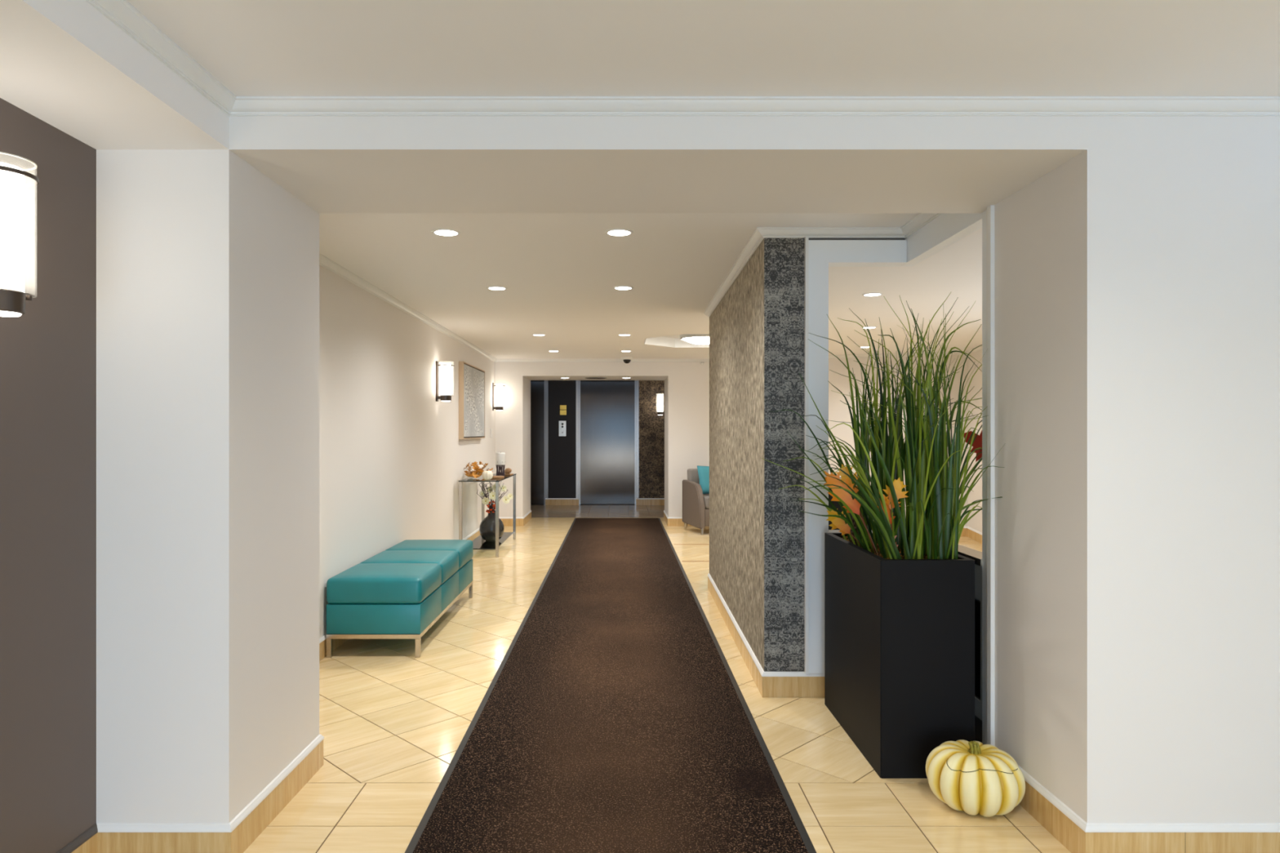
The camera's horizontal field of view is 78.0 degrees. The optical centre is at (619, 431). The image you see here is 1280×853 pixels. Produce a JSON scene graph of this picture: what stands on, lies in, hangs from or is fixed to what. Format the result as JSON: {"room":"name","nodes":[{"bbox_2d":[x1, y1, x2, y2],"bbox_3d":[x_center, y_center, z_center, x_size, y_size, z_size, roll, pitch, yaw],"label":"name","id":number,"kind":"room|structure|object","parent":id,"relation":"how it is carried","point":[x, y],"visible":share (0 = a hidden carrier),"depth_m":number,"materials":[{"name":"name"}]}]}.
{"room":"building lobby","nodes":[
{"label":"building lobby","id":0,"kind":"room"},
{"bbox_2d":[0,97,96,852],"bbox_3d":[-1.624,0.216,-0.469,0.252,2.047,5.462,0,0,0],"label":"wall","id":1,"kind":"structure","parent":0,"point":[48,352],"depth_m":2.08,"materials":[{"name":"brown paint"}]},
{"bbox_2d":[0,151,39,316],"bbox_3d":[-1.419,-0.443,1.800,0.158,0.358,0.146,0,0,0],"label":"wall sconce","id":2,"kind":"object","parent":1,"relation":"attached to","point":[13,297],"visible":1,"depth_m":1.78,"materials":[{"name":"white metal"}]},
{"bbox_2d":[0,162,24,292],"bbox_3d":[-1.413,-0.461,1.800,0.092,0.282,0.092,0,0,0],"label":"diffuser","id":3,"kind":"object","parent":2,"relation":"attached to","point":[11,184],"depth_m":1.78,"materials":[{"name":"white glass"}]},
{"bbox_2d":[57,510,531,852],"bbox_3d":[-1.361,1.181,5.825,0.528,0.118,10.850,0,0,0],"label":"baseboard","id":4,"kind":"structure","parent":1,"relation":"attached to","point":[236,836],"depth_m":2.26,"materials":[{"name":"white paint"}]},
{"bbox_2d":[0,0,229,149],"bbox_3d":[-1.484,-0.933,-0.469,0.732,0.253,5.462,0,0,0],"label":"ceiling","id":5,"kind":"structure","parent":0,"point":[64,64],"depth_m":1.86,"materials":[{"name":"white paint"}]},
{"bbox_2d":[96,149,319,822],"bbox_3d":[-1.480,0.216,2.593,0.740,2.047,0.662,0,0,0],"label":"wall","id":6,"kind":"structure","parent":0,"point":[207,267],"depth_m":2.26,"materials":[{"name":"white paint"}]},
{"bbox_2d":[319,264,494,638],"bbox_3d":[-1.738,0.148,6.777,0.225,2.183,7.706,0,0,0],"label":"wall","id":7,"kind":"structure","parent":0,"point":[393,458],"depth_m":5.48,"materials":[{"name":"white paint"}]},
{"bbox_2d":[435,360,453,401],"bbox_3d":[-1.546,-0.443,7.020,0.158,0.358,0.146,0,0,0],"label":"wall sconce","id":8,"kind":"object","parent":7,"relation":"attached to","point":[446,368],"visible":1,"depth_m":6.99,"materials":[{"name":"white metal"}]},
{"bbox_2d":[440,363,451,395],"bbox_3d":[-1.540,-0.461,7.020,0.092,0.282,0.092,0,0,0],"label":"diffuser","id":9,"kind":"object","parent":8,"relation":"attached to","point":[446,368],"depth_m":6.98,"materials":[{"name":"white glass"}]},
{"bbox_2d":[458,361,484,439],"bbox_3d":[-1.599,-0.313,8.625,0.051,0.788,1.270,0,0,0],"label":"wall art","id":10,"kind":"object","parent":7,"relation":"attached to","point":[471,378],"visible":1,"depth_m":8.42,"materials":[{"name":"beige"}]},
{"bbox_2d":[492,382,505,410],"bbox_3d":[-1.546,-0.443,10.160,0.158,0.358,0.146,0,0,0],"label":"wall sconce","id":11,"kind":"object","parent":7,"relation":"attached to","point":[499,388],"visible":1,"depth_m":10.12,"materials":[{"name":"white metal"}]},
{"bbox_2d":[495,384,502,406],"bbox_3d":[-1.540,-0.461,10.160,0.092,0.282,0.092,0,0,0],"label":"diffuser","id":12,"kind":"object","parent":11,"relation":"attached to","point":[499,388],"depth_m":10.12,"materials":[{"name":"white glass"}]},
{"bbox_2d":[319,253,982,362],"bbox_3d":[1.242,-0.923,6.627,5.735,0.040,7.406,0,0,0],"label":"trim","id":13,"kind":"structure","parent":7,"relation":"attached to","point":[324,261],"depth_m":7.80,"materials":[{"name":"white paint"}]},
{"bbox_2d":[494,362,709,516],"bbox_3d":[-0.325,0.148,10.790,3.050,2.183,0.920,0,0,0],"label":"wall","id":14,"kind":"structure","parent":0,"point":[686,384],"depth_m":10.33,"materials":[{"name":"white paint"}]},
{"bbox_2d":[585,377,606,378],"bbox_3d":[-0.315,-0.722,10.720,0.300,0.006,0.300,0,0,0],"label":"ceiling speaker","id":15,"kind":"object","parent":14,"relation":"attached to","point":[586,377],"visible":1,"depth_m":10.73,"materials":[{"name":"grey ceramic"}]},
{"bbox_2d":[663,510,693,526],"bbox_3d":[0.916,1.181,10.784,0.568,0.118,0.933,0,0,0],"label":"baseboard","id":16,"kind":"structure","parent":14,"relation":"attached to","point":[670,521],"depth_m":10.32,"materials":[{"name":"white paint"}]},
{"bbox_2d":[548,380,664,497],"bbox_3d":[-0.215,0.140,13.395,1.950,2.200,0.250,0,0,0],"label":"wall","id":17,"kind":"structure","parent":0,"point":[562,449],"depth_m":13.27,"materials":[{"name":"brown stone"}]},
{"bbox_2d":[545,497,578,505],"bbox_3d":[-0.955,1.181,13.233,0.560,0.118,0.013,0,0,0],"label":"baseboard","id":18,"kind":"structure","parent":17,"relation":"attached to","point":[548,501],"depth_m":13.23,"materials":[{"name":"white paint"}]},
{"bbox_2d":[558,421,566,435],"bbox_3d":[-0.952,-0.045,13.263,0.124,0.260,0.014,0,0,0],"label":"panel","id":19,"kind":"object","parent":17,"relation":"attached to","point":[562,424],"visible":1,"depth_m":13.27,"materials":[{"name":"silver metal"}]},
{"bbox_2d":[560,404,566,414],"bbox_3d":[-0.940,-0.355,13.266,0.110,0.166,0.008,0,0,0],"label":"sign","id":20,"kind":"object","parent":17,"relation":"attached to","point":[562,407],"visible":1,"depth_m":13.26,"materials":[{"name":"gold metal"}]},
{"bbox_2d":[319,213,982,359],"bbox_3d":[1.325,-1.001,6.627,6.350,0.118,7.406,0,0,0],"label":"ceiling","id":21,"kind":"structure","parent":0,"point":[559,272],"depth_m":4.88,"materials":[{"name":"white paint"}]},
{"bbox_2d":[431,228,460,236],"bbox_3d":[-0.820,-0.939,3.742,0.136,0.008,0.136,0,0,0],"label":"recessed light","id":22,"kind":"object","parent":21,"relation":"in","point":[440,232],"visible":1,"depth_m":3.73,"materials":[{"name":"white paint"}]},
{"bbox_2d":[486,286,506,290],"bbox_3d":[-0.805,-0.939,5.200,0.136,0.008,0.136,0,0,0],"label":"recessed light","id":23,"kind":"object","parent":21,"relation":"in","point":[494,288],"visible":1,"depth_m":5.18,"materials":[{"name":"white"}]},
{"bbox_2d":[532,333,546,336],"bbox_3d":[-0.784,-0.939,7.720,0.136,0.008,0.136,0,0,0],"label":"recessed light","id":24,"kind":"object","parent":21,"relation":"in","point":[535,335],"visible":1,"depth_m":7.69,"materials":[{"name":"white"}]},
{"bbox_2d":[604,228,633,236],"bbox_3d":[0.000,-0.939,3.742,0.136,0.008,0.136,0,0,0],"label":"recessed light","id":25,"kind":"object","parent":21,"relation":"in","point":[615,232],"visible":1,"depth_m":3.73,"materials":[{"name":"white"}]},
{"bbox_2d":[613,285,633,289],"bbox_3d":[0.027,-0.939,5.190,0.136,0.008,0.136,0,0,0],"label":"recessed light","id":26,"kind":"object","parent":21,"relation":"in","point":[620,287],"visible":1,"depth_m":5.16,"materials":[{"name":"white"}]},
{"bbox_2d":[617,333,631,336],"bbox_3d":[0.053,-0.939,7.720,0.136,0.008,0.136,0,0,0],"label":"recessed light","id":27,"kind":"object","parent":21,"relation":"in","point":[620,335],"visible":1,"depth_m":7.70,"materials":[{"name":"white"}]},
{"bbox_2d":[621,356,632,363],"bbox_3d":[0.100,-0.902,10.050,0.144,0.082,0.144,0,0,0],"label":"security camera","id":28,"kind":"object","parent":21,"relation":"attached to","point":[626,359],"visible":1,"depth_m":10.01,"materials":[{"name":"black plastic"}]},
{"bbox_2d":[680,333,709,344],"bbox_3d":[0.885,-0.978,8.280,0.500,0.135,0.500,0,0,0],"label":"ceiling light","id":29,"kind":"object","parent":21,"relation":"attached to","point":[697,339],"visible":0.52,"depth_m":8.14,"materials":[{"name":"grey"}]},
{"bbox_2d":[861,326,876,328],"bbox_3d":[2.270,-0.939,7.170,0.136,0.008,0.136,0,0,0],"label":"recessed light","id":30,"kind":"object","parent":21,"relation":"in","point":[864,327],"visible":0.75,"depth_m":7.15,"materials":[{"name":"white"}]},
{"bbox_2d":[862,293,882,296],"bbox_3d":[1.745,-0.939,5.440,0.136,0.008,0.136,0,0,0],"label":"recessed light","id":31,"kind":"object","parent":21,"relation":"in","point":[866,294],"visible":1,"depth_m":5.43,"materials":[{"name":"white"}]},
{"bbox_2d":[243,505,1071,852],"bbox_3d":[0.800,1.279,5.144,7.600,0.081,16.913,0,0,0],"label":"floor","id":32,"kind":"structure","parent":0,"point":[393,722],"depth_m":3.21,"materials":[{"name":"beige tile"}]},
{"bbox_2d":[326,539,473,657],"bbox_3d":[-1.347,1.019,5.105,0.534,0.442,1.570,0,0,0],"label":"bench","id":33,"kind":"object","parent":32,"relation":"on","point":[400,592],"visible":1,"depth_m":4.33,"materials":[{"name":"teal leather"}]},
{"bbox_2d":[326,563,441,604],"bbox_3d":[-1.347,0.874,4.582,0.534,0.152,0.521,0,0,0],"label":"cushion","id":34,"kind":"object","parent":33,"relation":"on","point":[362,583],"depth_m":4.33,"materials":[{"name":"teal leather"}]},
{"bbox_2d":[360,550,458,584],"bbox_3d":[-1.347,0.874,5.105,0.534,0.152,0.521,0,0,0],"label":"cushion","id":35,"kind":"object","parent":33,"relation":"on","point":[448,560],"depth_m":5.04,"materials":[{"name":"teal leather"}]},
{"bbox_2d":[386,539,473,569],"bbox_3d":[-1.347,0.874,5.628,0.534,0.152,0.521,0,0,0],"label":"cushion","id":36,"kind":"object","parent":33,"relation":"on","point":[464,548],"depth_m":5.56,"materials":[{"name":"teal leather"}]},
{"bbox_2d":[458,473,515,557],"bbox_3d":[-1.378,0.863,8.400,0.398,0.754,1.304,0,0,0],"label":"console table","id":37,"kind":"object","parent":32,"relation":"on","point":[479,543],"visible":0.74,"depth_m":7.97,"materials":[{"name":"silver glass"}]},
{"bbox_2d":[466,462,485,477],"bbox_3d":[-1.492,0.407,8.223,0.214,0.148,0.112,0,0,-20],"label":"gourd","id":38,"kind":"object","parent":37,"relation":"on","point":[481,466],"visible":0.39,"depth_m":8.20,"materials":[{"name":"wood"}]},
{"bbox_2d":[463,461,493,478],"bbox_3d":[-1.476,0.388,8.189,0.294,0.169,0.687,0,0,0],"label":"leaf garland","id":39,"kind":"object","parent":37,"relation":"on","point":[477,473],"visible":0.86,"depth_m":7.99,"materials":[{"name":"orange plant"}]},
{"bbox_2d":[482,468,493,479],"bbox_3d":[-1.321,0.428,7.930,0.108,0.113,0.108,0,0,0],"label":"pumpkin","id":40,"kind":"object","parent":37,"relation":"on","point":[487,474],"visible":1,"depth_m":7.89,"materials":[{"name":"beige wax"}]},
{"bbox_2d":[479,510,504,541],"bbox_3d":[-1.342,0.995,8.320,0.260,0.318,0.260,0,0,0],"label":"vase","id":41,"kind":"object","parent":37,"relation":"on","point":[487,526],"visible":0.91,"depth_m":8.23,"materials":[{"name":"grey ceramic"}]},
{"bbox_2d":[476,481,513,512],"bbox_3d":[-1.337,0.695,8.321,0.367,0.358,0.319,0,0,23],"label":"flower arrangement","id":42,"kind":"object","parent":41,"relation":"in","point":[486,500],"visible":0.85,"depth_m":8.31,"materials":[{"name":"white plant"}]},
{"bbox_2d":[472,533,511,548],"bbox_3d":[-1.378,1.159,8.400,0.334,0.010,1.260,0,0,0],"label":"glass shelf","id":43,"kind":"object","parent":37,"relation":"attached to","point":[478,543],"depth_m":8.26,"materials":[{"name":"grey"}]},
{"bbox_2d":[492,475,504,478],"bbox_3d":[-1.275,0.476,8.210,0.160,0.019,0.160,0,0,0],"label":"wood slice","id":44,"kind":"object","parent":37,"relation":"on","point":[493,477],"visible":0.69,"depth_m":8.15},
{"bbox_2d":[495,452,505,475],"bbox_3d":[-1.295,0.356,8.620,0.108,0.261,0.106,0,0,0],"label":"candle holder","id":45,"kind":"object","parent":37,"relation":"on","point":[500,456],"visible":0.98,"depth_m":8.58,"materials":[{"name":"grey"}]},
{"bbox_2d":[495,452,505,465],"bbox_3d":[-1.295,0.300,8.620,0.106,0.132,0.106,0,0,0],"label":"candle","id":46,"kind":"object","parent":45,"relation":"on","point":[500,456],"depth_m":8.58,"materials":[{"name":"white wax"}]},
{"bbox_2d":[504,467,513,475],"bbox_3d":[-1.235,0.447,8.780,0.100,0.078,0.070,0,0,23],"label":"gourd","id":47,"kind":"object","parent":37,"relation":"on","point":[507,472],"visible":0.9,"depth_m":8.76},
{"bbox_2d":[404,517,816,852],"bbox_3d":[-0.025,1.235,4.820,1.210,0.009,12.840,0,0,0],"label":"carpet runner","id":48,"kind":"object","parent":32,"relation":"on","point":[615,717],"visible":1,"depth_m":3.17,"materials":[{"name":"brown carpet"}]},
{"bbox_2d":[682,468,709,534],"bbox_3d":[1.230,0.858,9.806,0.750,0.765,0.613,0,0,-18],"label":"armchair","id":49,"kind":"object","parent":32,"relation":"on","point":[695,504],"visible":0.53,"depth_m":9.60,"materials":[{"name":"beige fabric"}]},
{"bbox_2d":[687,468,699,484],"bbox_3d":[1.162,0.702,10.022,0.600,0.453,0.160,0,0,-17],"label":"cushion","id":50,"kind":"object","parent":49,"relation":"on","point":[692,473],"depth_m":9.91,"materials":[{"name":"grey fabric"}]},
{"bbox_2d":[697,465,709,493],"bbox_3d":[1.165,0.600,9.775,0.400,0.349,0.162,0,0,-18],"label":"throw pillow","id":51,"kind":"object","parent":49,"relation":"on","point":[703,471],"visible":0.36,"depth_m":9.70,"materials":[{"name":"teal fabric"}]},
{"bbox_2d":[702,493,709,508],"bbox_3d":[1.253,0.857,9.733,0.600,0.143,0.460,0,0,-17],"label":"seat cushion","id":52,"kind":"object","parent":49,"relation":"on","point":[705,496],"depth_m":9.44,"materials":[{"name":"grey fabric"}]},
{"bbox_2d":[828,487,854,529],"bbox_3d":[1.160,0.770,4.449,0.300,0.940,0.362,0,0,0],"label":"base cabinet","id":53,"kind":"object","parent":32,"relation":"on","point":[836,504],"visible":0.02,"depth_m":4.27,"materials":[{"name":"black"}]},
{"bbox_2d":[824,532,974,778],"bbox_3d":[1.103,0.851,3.205,0.338,0.779,0.770,0,0,0],"label":"planter","id":54,"kind":"object","parent":32,"relation":"on","point":[900,633],"visible":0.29,"depth_m":2.82,"materials":[{"name":"black metal"}]},
{"bbox_2d":[826,508,862,547],"bbox_3d":[0.915,0.402,3.170,0.180,0.187,0.034,0,0,-10],"label":"autumn leaves","id":55,"kind":"object","parent":54,"relation":"in","point":[837,522],"visible":0.82,"depth_m":3.17,"materials":[{"name":"plant"}]},
{"bbox_2d":[823,471,878,555],"bbox_3d":[0.889,0.324,3.008,0.225,0.344,0.054,0,0,0],"label":"autumn leaves","id":56,"kind":"object","parent":54,"relation":"in","point":[853,504],"visible":0.81,"depth_m":3.01,"materials":[{"name":"orange plant"}]},
{"bbox_2d":[835,463,875,553],"bbox_3d":[0.927,0.312,3.079,0.169,0.368,0.052,0,0,0],"label":"autumn leaves","id":57,"kind":"object","parent":54,"relation":"in","point":[843,477],"visible":0.36,"depth_m":3.09,"materials":[{"name":"orange plant"}]},
{"bbox_2d":[848,515,867,546],"bbox_3d":[0.993,0.410,3.280,0.084,0.155,0.083,0,0,0],"label":"pine cone","id":58,"kind":"object","parent":54,"relation":"in","point":[853,519],"visible":0.27,"depth_m":3.26,"materials":[{"name":"brown plant"}]},
{"bbox_2d":[761,292,1004,559],"bbox_3d":[1.061,-0.029,3.082,0.953,1.053,0.979,0,0,14],"label":"ornamental grass","id":59,"kind":"object","parent":54,"relation":"on","point":[931,526],"depth_m":2.94,"materials":[{"name":"green plant"}]},
{"bbox_2d":[877,493,895,529],"bbox_3d":[0.987,0.361,2.920,0.077,0.269,0.032,0,0,0],"label":"autumn leaves","id":60,"kind":"object","parent":54,"relation":"in","point":[885,497],"visible":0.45,"depth_m":2.93,"materials":[{"name":"orange plant"}]},
{"bbox_2d":[882,477,908,524],"bbox_3d":[1.021,0.333,2.916,0.070,0.326,0.067,0,0,-33],"label":"autumn leaves","id":61,"kind":"object","parent":54,"relation":"in","point":[898,485],"visible":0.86,"depth_m":2.92,"materials":[{"name":"orange plant"}]},
{"bbox_2d":[925,739,1025,817],"bbox_3d":[1.178,1.134,2.620,0.304,0.212,0.304,0,0,0],"label":"pumpkin","id":62,"kind":"object","parent":32,"relation":"on","point":[973,778],"visible":1,"depth_m":2.53,"materials":[{"name":"yellow"}]},
{"bbox_3d":[1.580,0.980,3.200,0.220,0.520,0.220,0,0,0],"label":"floor vase","id":63,"kind":"object","parent":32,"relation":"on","visible":0},
{"bbox_2d":[964,431,982,462],"bbox_3d":[1.500,0.395,3.233,0.179,0.810,0.038,0,0,13],"label":"autumn leaves","id":64,"kind":"object","parent":63,"relation":"on","point":[977,443],"visible":0.26,"depth_m":3.24,"materials":[{"name":"red plant"}]},
{"bbox_2d":[126,0,1279,96],"bbox_3d":[0.941,-1.012,-0.469,4.118,0.137,5.462,0,0,0],"label":"ceiling","id":65,"kind":"structure","parent":0,"point":[251,47],"depth_m":1.93,"materials":[{"name":"white paint"}]},
{"bbox_2d":[229,115,1279,213],"bbox_3d":[0.575,-0.933,2.593,4.850,0.253,0.662,0,0,0],"label":"beam","id":66,"kind":"structure","parent":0,"point":[332,164],"depth_m":2.31,"materials":[{"name":"white paint"}]},
{"bbox_2d":[709,238,804,671],"bbox_3d":[0.814,0.148,4.970,0.272,2.183,2.561,0,0,0],"label":"wall pillar","id":67,"kind":"structure","parent":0,"point":[757,328],"depth_m":3.75,"materials":[{"name":"stone"}]},
{"bbox_2d":[707,573,824,697],"bbox_3d":[0.818,1.181,4.963,0.307,0.118,2.574,0,0,0],"label":"baseboard","id":68,"kind":"structure","parent":67,"relation":"attached to","point":[769,684],"depth_m":3.68,"materials":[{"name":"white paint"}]},
{"bbox_2d":[703,213,942,317],"bbox_3d":[-0.142,-0.923,4.607,2.966,0.040,3.366,0,0,0],"label":"trim","id":69,"kind":"structure","parent":67,"relation":"attached to","point":[921,220],"depth_m":3.67,"materials":[{"name":"white paint"}]},
{"bbox_2d":[804,236,906,674],"bbox_3d":[1.103,0.148,3.733,0.475,2.183,0.132,0,0,0],"label":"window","id":70,"kind":"structure","parent":67,"relation":"attached to","point":[820,254],"depth_m":3.68,"materials":[{"name":"white paint"}]},
{"bbox_2d":[828,354,968,526],"bbox_3d":[2.717,0.148,9.952,3.475,2.183,0.462,0,0,23],"label":"wall","id":71,"kind":"structure","parent":0,"point":[838,411],"depth_m":9.71,"materials":[{"name":"white paint"}]},
{"bbox_2d":[958,526,982,543],"bbox_3d":[3.129,1.181,9.175,1.718,0.118,4.164,0,0,-37],"label":"baseboard","id":72,"kind":"structure","parent":71,"relation":"attached to","point":[975,535],"depth_m":9.07,"materials":[{"name":"white paint"}]},
{"bbox_2d":[968,349,982,533],"bbox_3d":[3.885,0.148,6.052,0.429,2.183,6.512,0,0,2],"label":"wall","id":73,"kind":"structure","parent":0,"point":[975,522],"depth_m":9.00,"materials":[{"name":"white paint"}]},
{"bbox_2d":[994,149,1279,822],"bbox_3d":[2.171,0.216,2.541,1.659,2.047,0.558,0,0,0],"label":"wall","id":74,"kind":"structure","parent":0,"point":[1137,291],"depth_m":2.26,"materials":[{"name":"white paint"}]},
{"bbox_2d":[85,0,1279,115],"bbox_3d":[0.816,-0.923,-0.469,3.868,0.040,5.462,0,0,0],"label":"trim","id":75,"kind":"structure","parent":74,"relation":"attached to","point":[122,13],"depth_m":2.23,"materials":[{"name":"white paint"}]},
{"bbox_2d":[993,745,1279,852],"bbox_3d":[2.039,1.181,2.534,1.422,0.118,0.571,0,0,0],"label":"baseboard","id":76,"kind":"structure","parent":74,"relation":"attached to","point":[1073,833],"depth_m":2.25,"materials":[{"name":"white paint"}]},
{"bbox_3d":[-1.286,0.140,13.395,3.228,2.200,0.250,0,0,0],"label":"wall","id":77,"kind":"structure","parent":0,"visible":0},
{"bbox_2d":[530,380,548,505],"bbox_3d":[-1.722,0.177,13.328,1.061,2.125,0.145,0,0,0],"label":"door","id":78,"kind":"structure","parent":77,"relation":"in","point":[539,388],"depth_m":13.34,"materials":[{"name":"metal"}]},
{"bbox_2d":[576,380,639,505],"bbox_3d":[-0.197,0.177,13.328,1.057,2.125,0.145,0,0,0],"label":"door","id":79,"kind":"structure","parent":77,"relation":"in","point":[607,411],"depth_m":13.34,"materials":[{"name":"metal"}]},
{"bbox_3d":[-1.050,0.140,12.260,3.900,2.200,2.420,0,0,0],"label":"wall","id":80,"kind":"structure","parent":0,"visible":0},
{"bbox_2d":[635,497,664,505],"bbox_3d":[0.522,1.181,13.233,0.475,0.118,0.013,0,0,0],"label":"baseboard","id":81,"kind":"structure","parent":80,"relation":"attached to","point":[639,501],"depth_m":13.23,"materials":[{"name":"white paint"}]},
{"bbox_2d":[655,393,664,415],"bbox_3d":[0.681,-0.443,12.950,0.158,0.358,0.146,0,0,0],"label":"wall sconce","id":82,"kind":"object","parent":80,"relation":"attached to","point":[660,397],"visible":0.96,"depth_m":12.91,"materials":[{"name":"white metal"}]},
{"bbox_2d":[657,394,662,411],"bbox_3d":[0.675,-0.461,12.950,0.092,0.282,0.092,0,0,0],"label":"diffuser","id":83,"kind":"object","parent":82,"relation":"attached to","point":[660,397],"depth_m":12.91,"materials":[{"name":"white glass"}]},
{"bbox_3d":[2.225,0.216,2.872,1.550,2.047,0.104,0,0,0],"label":"wall","id":84,"kind":"structure","parent":0,"visible":0},
{"bbox_2d":[900,204,994,745],"bbox_3d":[1.389,0.148,3.295,0.123,2.183,0.949,0,0,0],"label":"window","id":85,"kind":"structure","parent":84,"relation":"in","point":[946,229],"depth_m":2.90,"materials":[{"name":"white paint"}]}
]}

